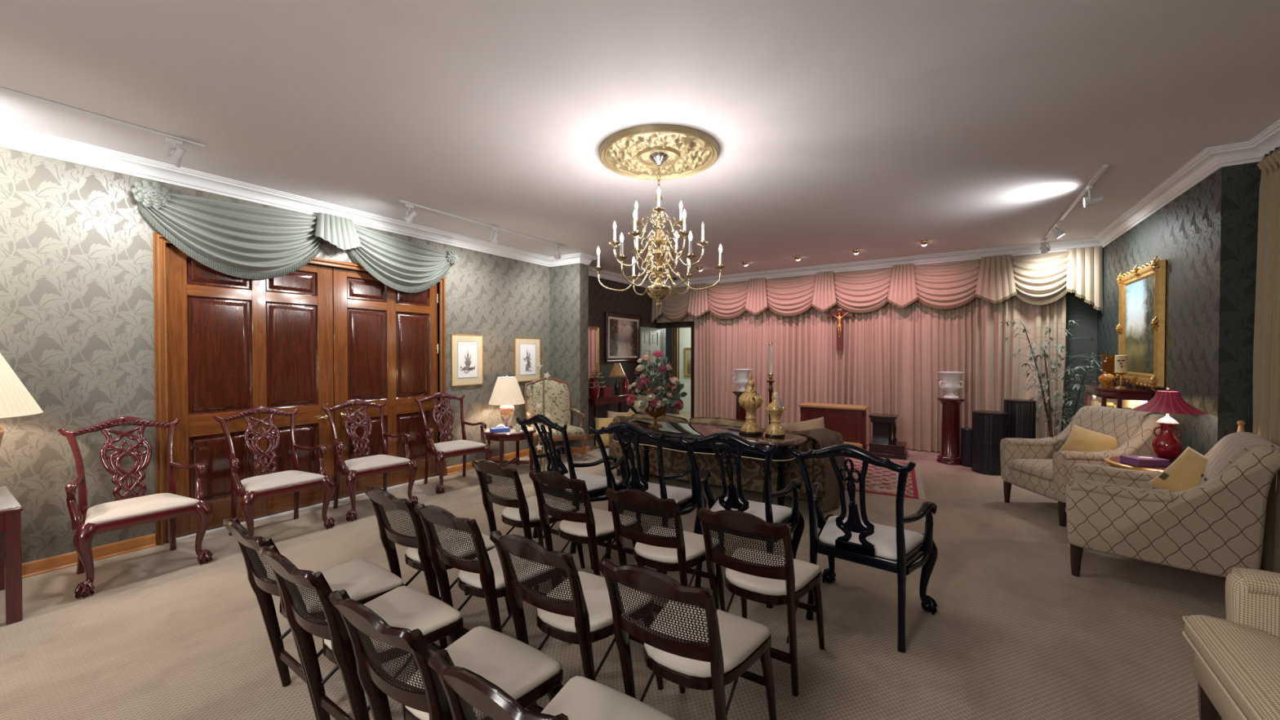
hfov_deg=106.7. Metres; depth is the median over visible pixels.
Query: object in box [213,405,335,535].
carved armchair
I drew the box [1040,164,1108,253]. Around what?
track light
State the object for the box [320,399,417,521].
carved armchair
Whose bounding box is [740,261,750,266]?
recessed light
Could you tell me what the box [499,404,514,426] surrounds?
jar
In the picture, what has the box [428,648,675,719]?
folding chair
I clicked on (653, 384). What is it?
flower arrangement
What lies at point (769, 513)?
carved armchair
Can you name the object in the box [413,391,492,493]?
carved armchair
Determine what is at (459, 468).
baseboard
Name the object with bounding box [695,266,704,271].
recessed light
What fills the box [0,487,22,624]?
side table
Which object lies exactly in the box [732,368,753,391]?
urn
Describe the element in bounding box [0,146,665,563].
wall
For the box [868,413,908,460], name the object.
kneeler
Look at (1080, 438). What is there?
throw pillow
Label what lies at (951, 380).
urn
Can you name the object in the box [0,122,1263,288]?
trim
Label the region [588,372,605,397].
vase
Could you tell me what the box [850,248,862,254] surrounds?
recessed light
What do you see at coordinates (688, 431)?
tabletop
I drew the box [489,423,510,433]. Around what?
tissue box
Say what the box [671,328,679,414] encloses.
curtain
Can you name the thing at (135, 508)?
carved armchair
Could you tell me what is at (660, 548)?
folding chair
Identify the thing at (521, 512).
folding chair
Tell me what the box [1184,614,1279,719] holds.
seat cushion
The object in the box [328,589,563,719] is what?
folding chair
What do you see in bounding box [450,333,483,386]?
framed print
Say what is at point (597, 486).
carved armchair
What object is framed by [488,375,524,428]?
table lamp
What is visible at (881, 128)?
ceiling
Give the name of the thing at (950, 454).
pedestal
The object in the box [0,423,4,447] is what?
jar
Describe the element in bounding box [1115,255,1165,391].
framed painting
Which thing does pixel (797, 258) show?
recessed light
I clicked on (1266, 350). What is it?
window curtain
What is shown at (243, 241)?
swag valance
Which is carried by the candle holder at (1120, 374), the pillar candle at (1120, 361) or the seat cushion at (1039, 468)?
the pillar candle at (1120, 361)
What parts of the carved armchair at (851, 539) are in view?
leg, arm, leg, crest rail, seat, seat rail, leg, arm, leg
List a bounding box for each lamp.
[0,352,43,447]
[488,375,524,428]
[608,363,626,394]
[1129,385,1207,465]
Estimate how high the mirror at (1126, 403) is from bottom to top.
0.900 m
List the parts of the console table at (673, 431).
leg, leg, leg, leg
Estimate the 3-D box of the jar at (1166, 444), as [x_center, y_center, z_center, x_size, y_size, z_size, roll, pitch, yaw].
[4.064,0.611,3.670,0.168,0.290,0.168,0,1,33]
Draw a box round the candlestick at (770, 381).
[766,373,774,425]
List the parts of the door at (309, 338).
panel, panel, panel, rail, panel, panel, panel, handle, handle, panel, panel, panel, rail, panel, panel, panel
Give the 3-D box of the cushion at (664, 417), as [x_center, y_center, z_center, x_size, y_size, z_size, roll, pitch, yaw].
[0.227,0.829,5.677,0.780,0.355,0.182,0,1,33]
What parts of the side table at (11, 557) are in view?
leg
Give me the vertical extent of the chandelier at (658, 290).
1.115 m
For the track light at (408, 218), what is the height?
0.205 m
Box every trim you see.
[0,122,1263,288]
[1248,119,1279,157]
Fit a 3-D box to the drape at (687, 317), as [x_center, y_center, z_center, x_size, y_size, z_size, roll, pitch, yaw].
[0.717,-1.105,9.828,0.920,0.645,0.050,1,1,35]
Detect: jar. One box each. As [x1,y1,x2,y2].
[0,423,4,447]
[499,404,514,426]
[1151,422,1183,458]
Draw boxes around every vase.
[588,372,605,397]
[1100,355,1116,386]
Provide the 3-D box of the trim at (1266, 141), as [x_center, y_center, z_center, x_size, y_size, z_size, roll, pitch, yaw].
[1.887,-1.407,-0.420,0.112,0.125,8.970,0,1,33]
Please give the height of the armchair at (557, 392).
1.157 m
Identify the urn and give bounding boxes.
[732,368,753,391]
[738,372,763,434]
[764,386,786,435]
[937,371,964,398]
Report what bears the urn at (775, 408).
on the console table at (673, 431)
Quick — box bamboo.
[999,319,1102,437]
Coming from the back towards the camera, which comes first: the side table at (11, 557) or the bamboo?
the bamboo
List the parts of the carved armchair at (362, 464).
leg, arm, leg, crest rail, seat rail, seat, leg, arm, leg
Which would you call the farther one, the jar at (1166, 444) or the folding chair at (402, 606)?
the jar at (1166, 444)
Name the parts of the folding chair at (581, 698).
leg, cane panel, crest rail, leg, seat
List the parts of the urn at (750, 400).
lid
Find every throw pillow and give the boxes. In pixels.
[626,408,635,416]
[780,417,824,431]
[1057,424,1117,451]
[1146,446,1208,492]
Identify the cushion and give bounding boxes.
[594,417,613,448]
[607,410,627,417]
[631,414,685,421]
[689,417,745,426]
[1008,458,1053,480]
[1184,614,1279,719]
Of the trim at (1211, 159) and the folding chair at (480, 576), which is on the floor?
the folding chair at (480, 576)
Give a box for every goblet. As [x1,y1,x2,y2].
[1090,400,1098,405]
[1106,402,1113,405]
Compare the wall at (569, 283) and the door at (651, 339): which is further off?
the door at (651, 339)
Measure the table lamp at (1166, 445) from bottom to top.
0.600 m
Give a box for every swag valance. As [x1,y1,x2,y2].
[131,179,459,293]
[650,246,1103,324]
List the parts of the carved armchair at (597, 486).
leg, crest rail, arm, leg, seat rail, seat, arm, leg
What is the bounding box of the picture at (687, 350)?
[684,347,690,376]
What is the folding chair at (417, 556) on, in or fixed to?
on the floor
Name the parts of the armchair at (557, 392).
leg, frame, seat rail, seat, arm, leg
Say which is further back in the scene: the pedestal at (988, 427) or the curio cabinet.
the pedestal at (988, 427)
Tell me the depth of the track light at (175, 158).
3.07 m
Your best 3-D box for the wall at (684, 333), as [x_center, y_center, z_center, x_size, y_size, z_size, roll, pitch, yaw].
[1.552,-0.156,12.091,5.400,3.000,0.100,1,1,35]
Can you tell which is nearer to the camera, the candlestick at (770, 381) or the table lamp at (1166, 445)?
the table lamp at (1166, 445)
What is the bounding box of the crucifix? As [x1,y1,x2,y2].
[826,305,853,350]
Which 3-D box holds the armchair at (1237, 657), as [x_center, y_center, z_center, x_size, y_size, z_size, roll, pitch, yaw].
[2.316,0.997,1.254,1.000,0.993,0.960,1,1,36]
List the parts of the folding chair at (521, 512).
leg, crest rail, cane panel, rail, leg, seat frame, seat, leg, leg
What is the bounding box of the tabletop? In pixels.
[610,420,803,443]
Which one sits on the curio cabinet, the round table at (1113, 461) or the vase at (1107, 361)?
the vase at (1107, 361)
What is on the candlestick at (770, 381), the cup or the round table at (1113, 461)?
the cup
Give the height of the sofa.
0.798 m
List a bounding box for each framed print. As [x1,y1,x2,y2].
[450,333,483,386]
[514,337,540,382]
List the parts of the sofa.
arm, leg, arm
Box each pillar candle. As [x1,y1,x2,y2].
[768,342,773,373]
[1114,355,1127,372]
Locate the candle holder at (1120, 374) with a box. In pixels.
[1111,372,1130,388]
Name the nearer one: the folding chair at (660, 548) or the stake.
the folding chair at (660, 548)
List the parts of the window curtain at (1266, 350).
curtain panel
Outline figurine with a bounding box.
[512,422,527,431]
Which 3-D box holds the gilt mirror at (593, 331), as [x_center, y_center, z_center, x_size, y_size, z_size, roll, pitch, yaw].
[-0.874,-0.126,8.202,0.030,0.920,0.540,0,1,33]
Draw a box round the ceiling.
[0,0,1279,281]
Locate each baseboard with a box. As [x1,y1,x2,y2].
[22,533,155,578]
[446,434,594,475]
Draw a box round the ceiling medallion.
[598,124,719,180]
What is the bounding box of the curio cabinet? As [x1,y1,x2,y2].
[1084,383,1153,408]
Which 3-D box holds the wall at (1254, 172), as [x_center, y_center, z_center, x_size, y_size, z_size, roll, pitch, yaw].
[4.476,-0.031,3.360,0.320,2.975,0.120,0,1,33]
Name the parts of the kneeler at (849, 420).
post, panel, panel, post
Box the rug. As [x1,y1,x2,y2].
[844,457,926,499]
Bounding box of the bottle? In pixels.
[622,376,628,393]
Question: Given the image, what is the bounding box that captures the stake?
[533,345,551,471]
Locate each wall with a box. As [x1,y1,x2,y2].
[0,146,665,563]
[550,262,588,448]
[658,288,1097,428]
[679,327,690,412]
[1096,163,1247,457]
[1243,161,1261,432]
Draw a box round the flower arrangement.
[626,351,687,426]
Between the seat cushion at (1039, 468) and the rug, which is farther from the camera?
the rug
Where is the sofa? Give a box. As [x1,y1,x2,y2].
[608,413,844,499]
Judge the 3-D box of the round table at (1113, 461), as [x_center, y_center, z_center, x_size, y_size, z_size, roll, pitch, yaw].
[3.968,1.125,3.667,0.570,0.658,0.570,0,1,33]
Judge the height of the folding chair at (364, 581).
0.845 m
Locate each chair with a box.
[222,517,415,719]
[258,545,464,719]
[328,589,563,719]
[364,486,511,648]
[414,502,570,644]
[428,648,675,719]
[471,460,585,590]
[489,530,663,704]
[528,470,642,589]
[598,558,777,719]
[604,488,725,613]
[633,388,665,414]
[697,507,824,696]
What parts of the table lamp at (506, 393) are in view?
lamp shade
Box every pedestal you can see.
[732,390,746,421]
[936,396,965,465]
[971,410,1007,475]
[1003,399,1036,438]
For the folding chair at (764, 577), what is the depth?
2.10 m
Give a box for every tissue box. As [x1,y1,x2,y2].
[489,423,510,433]
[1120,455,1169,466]
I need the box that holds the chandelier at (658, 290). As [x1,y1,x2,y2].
[592,151,726,307]
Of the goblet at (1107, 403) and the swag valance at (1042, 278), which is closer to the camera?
the goblet at (1107, 403)
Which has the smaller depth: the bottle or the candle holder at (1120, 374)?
the candle holder at (1120, 374)
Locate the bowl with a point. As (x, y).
(660, 410)
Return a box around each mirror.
[588,325,599,379]
[1122,400,1146,408]
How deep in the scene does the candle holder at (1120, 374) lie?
4.88 m
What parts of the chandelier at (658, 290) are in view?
bulb, arm, bulb, arm, arm, arm, arm, arm, arm, chain, arm, arm, arm, arm, arm, arm, arm, bulb, bulb, arm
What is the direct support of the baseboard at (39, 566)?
attached to the wall at (77, 272)
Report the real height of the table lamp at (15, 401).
0.886 m
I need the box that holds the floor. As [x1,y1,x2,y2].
[0,411,1226,719]
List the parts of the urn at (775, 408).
lid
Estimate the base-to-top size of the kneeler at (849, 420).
0.697 m
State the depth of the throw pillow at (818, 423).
4.83 m
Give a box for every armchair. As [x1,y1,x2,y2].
[57,416,213,598]
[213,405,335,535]
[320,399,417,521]
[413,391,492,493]
[515,413,625,553]
[524,377,586,466]
[588,421,706,574]
[678,431,804,608]
[788,443,937,653]
[1000,405,1164,526]
[1065,431,1279,577]
[1182,567,1279,719]
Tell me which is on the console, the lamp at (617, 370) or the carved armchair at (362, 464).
the lamp at (617, 370)
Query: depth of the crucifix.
7.90 m
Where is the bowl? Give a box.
[644,404,667,426]
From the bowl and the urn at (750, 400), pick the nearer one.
the urn at (750, 400)
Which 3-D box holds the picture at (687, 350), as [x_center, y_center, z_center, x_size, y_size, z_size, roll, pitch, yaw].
[1.400,0.054,12.103,0.600,0.740,0.030,1,1,35]
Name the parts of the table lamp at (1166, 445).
lamp shade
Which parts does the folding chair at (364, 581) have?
crest rail, cane panel, leg, rail, leg, seat, seat frame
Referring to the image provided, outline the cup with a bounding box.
[767,373,773,380]
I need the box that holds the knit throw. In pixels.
[791,427,846,513]
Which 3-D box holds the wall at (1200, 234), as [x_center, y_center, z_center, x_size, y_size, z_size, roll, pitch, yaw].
[5.264,-0.052,4.988,0.120,2.975,3.710,0,1,33]
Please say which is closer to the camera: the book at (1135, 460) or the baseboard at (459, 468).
the book at (1135, 460)
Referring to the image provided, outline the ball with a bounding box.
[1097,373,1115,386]
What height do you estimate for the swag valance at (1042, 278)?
0.868 m
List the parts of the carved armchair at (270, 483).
leg, arm, leg, crest rail, seat rail, seat, leg, arm, leg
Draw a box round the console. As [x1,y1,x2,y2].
[588,392,635,445]
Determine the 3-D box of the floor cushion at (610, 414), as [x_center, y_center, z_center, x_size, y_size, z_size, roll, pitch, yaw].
[-0.352,1.118,7.882,0.436,0.555,0.183,0,1,-7]
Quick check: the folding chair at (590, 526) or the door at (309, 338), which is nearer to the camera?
the folding chair at (590, 526)
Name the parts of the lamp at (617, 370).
lamp shade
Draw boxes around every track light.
[0,87,205,167]
[398,200,566,259]
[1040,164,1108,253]
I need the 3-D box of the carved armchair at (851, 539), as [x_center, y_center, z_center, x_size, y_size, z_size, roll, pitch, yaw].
[1.266,0.947,2.700,0.677,1.042,0.703,1,1,39]
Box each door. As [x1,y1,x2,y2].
[152,231,446,545]
[640,322,694,417]
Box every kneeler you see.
[798,402,868,449]
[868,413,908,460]
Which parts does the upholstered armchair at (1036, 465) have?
leg, seat, arm, leg, arm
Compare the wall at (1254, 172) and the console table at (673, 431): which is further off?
the console table at (673, 431)
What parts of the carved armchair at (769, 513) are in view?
leg, arm, leg, crest rail, seat, seat rail, leg, arm, leg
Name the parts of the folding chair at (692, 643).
leg, crest rail, cane panel, rail, leg, seat, seat frame, leg, leg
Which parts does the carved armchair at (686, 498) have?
leg, arm, crest rail, leg, seat rail, leg, seat, arm, leg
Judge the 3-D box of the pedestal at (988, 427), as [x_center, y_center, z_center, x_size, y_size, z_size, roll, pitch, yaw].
[4.426,1.040,6.037,0.367,0.765,0.367,0,1,33]
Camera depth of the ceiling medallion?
3.39 m
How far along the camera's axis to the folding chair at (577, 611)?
1.82 m
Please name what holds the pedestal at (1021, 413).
on the floor
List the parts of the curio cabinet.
post, post, post, cornice, post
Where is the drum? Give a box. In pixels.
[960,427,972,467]
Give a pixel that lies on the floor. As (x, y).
(1012, 633)
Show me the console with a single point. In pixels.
(615, 398)
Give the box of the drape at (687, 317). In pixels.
[656,313,693,323]
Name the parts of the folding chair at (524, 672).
leg, crest rail, cane panel, rail, leg, seat frame, seat, leg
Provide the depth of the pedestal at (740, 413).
7.69 m
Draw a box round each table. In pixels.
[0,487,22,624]
[484,426,536,471]
[607,420,807,506]
[1104,456,1167,472]
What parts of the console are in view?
leg, leg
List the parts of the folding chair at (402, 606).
crest rail, leg, cane panel, rail, leg, seat, seat frame, leg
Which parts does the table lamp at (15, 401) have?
lamp shade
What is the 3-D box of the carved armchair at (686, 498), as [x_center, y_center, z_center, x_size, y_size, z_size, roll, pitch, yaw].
[0.065,0.936,3.521,0.677,1.042,0.703,0,1,31]
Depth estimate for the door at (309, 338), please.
4.48 m
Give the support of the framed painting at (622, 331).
attached to the wall at (77, 272)
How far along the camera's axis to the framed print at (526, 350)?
6.98 m
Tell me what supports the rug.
on the floor
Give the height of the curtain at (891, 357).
2.788 m
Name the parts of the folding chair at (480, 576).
leg, crest rail, cane panel, rail, leg, seat, seat frame, leg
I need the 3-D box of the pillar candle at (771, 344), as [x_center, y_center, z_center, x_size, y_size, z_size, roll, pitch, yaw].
[1.999,-0.032,7.278,0.060,0.476,0.060,0,1,33]
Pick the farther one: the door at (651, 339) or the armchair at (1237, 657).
the door at (651, 339)
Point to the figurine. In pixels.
(517, 429)
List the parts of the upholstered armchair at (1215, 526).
leg, arm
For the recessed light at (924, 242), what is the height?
0.095 m
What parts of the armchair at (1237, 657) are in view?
leg, seat, arm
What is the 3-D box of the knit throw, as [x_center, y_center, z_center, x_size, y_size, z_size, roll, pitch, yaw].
[1.717,1.055,4.674,0.492,0.740,0.564,0,1,33]
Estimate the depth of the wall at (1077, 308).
6.38 m
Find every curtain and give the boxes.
[665,328,671,413]
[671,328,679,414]
[693,282,1066,453]
[1236,147,1279,573]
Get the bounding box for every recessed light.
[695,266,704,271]
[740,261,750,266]
[792,255,802,261]
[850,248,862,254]
[917,240,930,246]
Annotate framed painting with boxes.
[604,311,640,362]
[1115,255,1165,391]
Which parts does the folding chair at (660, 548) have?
leg, crest rail, cane panel, rail, seat, seat frame, leg, leg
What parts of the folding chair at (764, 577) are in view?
leg, leg, crest rail, cane panel, rail, seat, seat frame, leg, leg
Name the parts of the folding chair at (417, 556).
leg, crest rail, cane panel, rail, leg, seat frame, seat, leg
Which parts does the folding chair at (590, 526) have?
leg, crest rail, cane panel, rail, leg, leg, seat frame, seat, leg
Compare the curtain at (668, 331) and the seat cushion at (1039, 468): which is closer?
the seat cushion at (1039, 468)
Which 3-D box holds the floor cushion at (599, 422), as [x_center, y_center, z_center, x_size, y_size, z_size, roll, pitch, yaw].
[-0.526,1.152,7.614,0.405,0.473,0.198,0,1,-13]
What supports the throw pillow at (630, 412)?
on the sofa
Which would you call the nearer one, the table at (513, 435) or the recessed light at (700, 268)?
the table at (513, 435)
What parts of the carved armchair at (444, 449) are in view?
leg, arm, crest rail, leg, seat rail, seat, leg, arm, leg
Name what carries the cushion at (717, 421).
on the sofa
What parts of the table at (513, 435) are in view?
leg, leg, leg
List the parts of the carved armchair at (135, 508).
arm, leg, leg, crest rail, seat rail, seat, leg, arm, leg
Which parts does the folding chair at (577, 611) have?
leg, crest rail, cane panel, rail, leg, seat, seat frame, leg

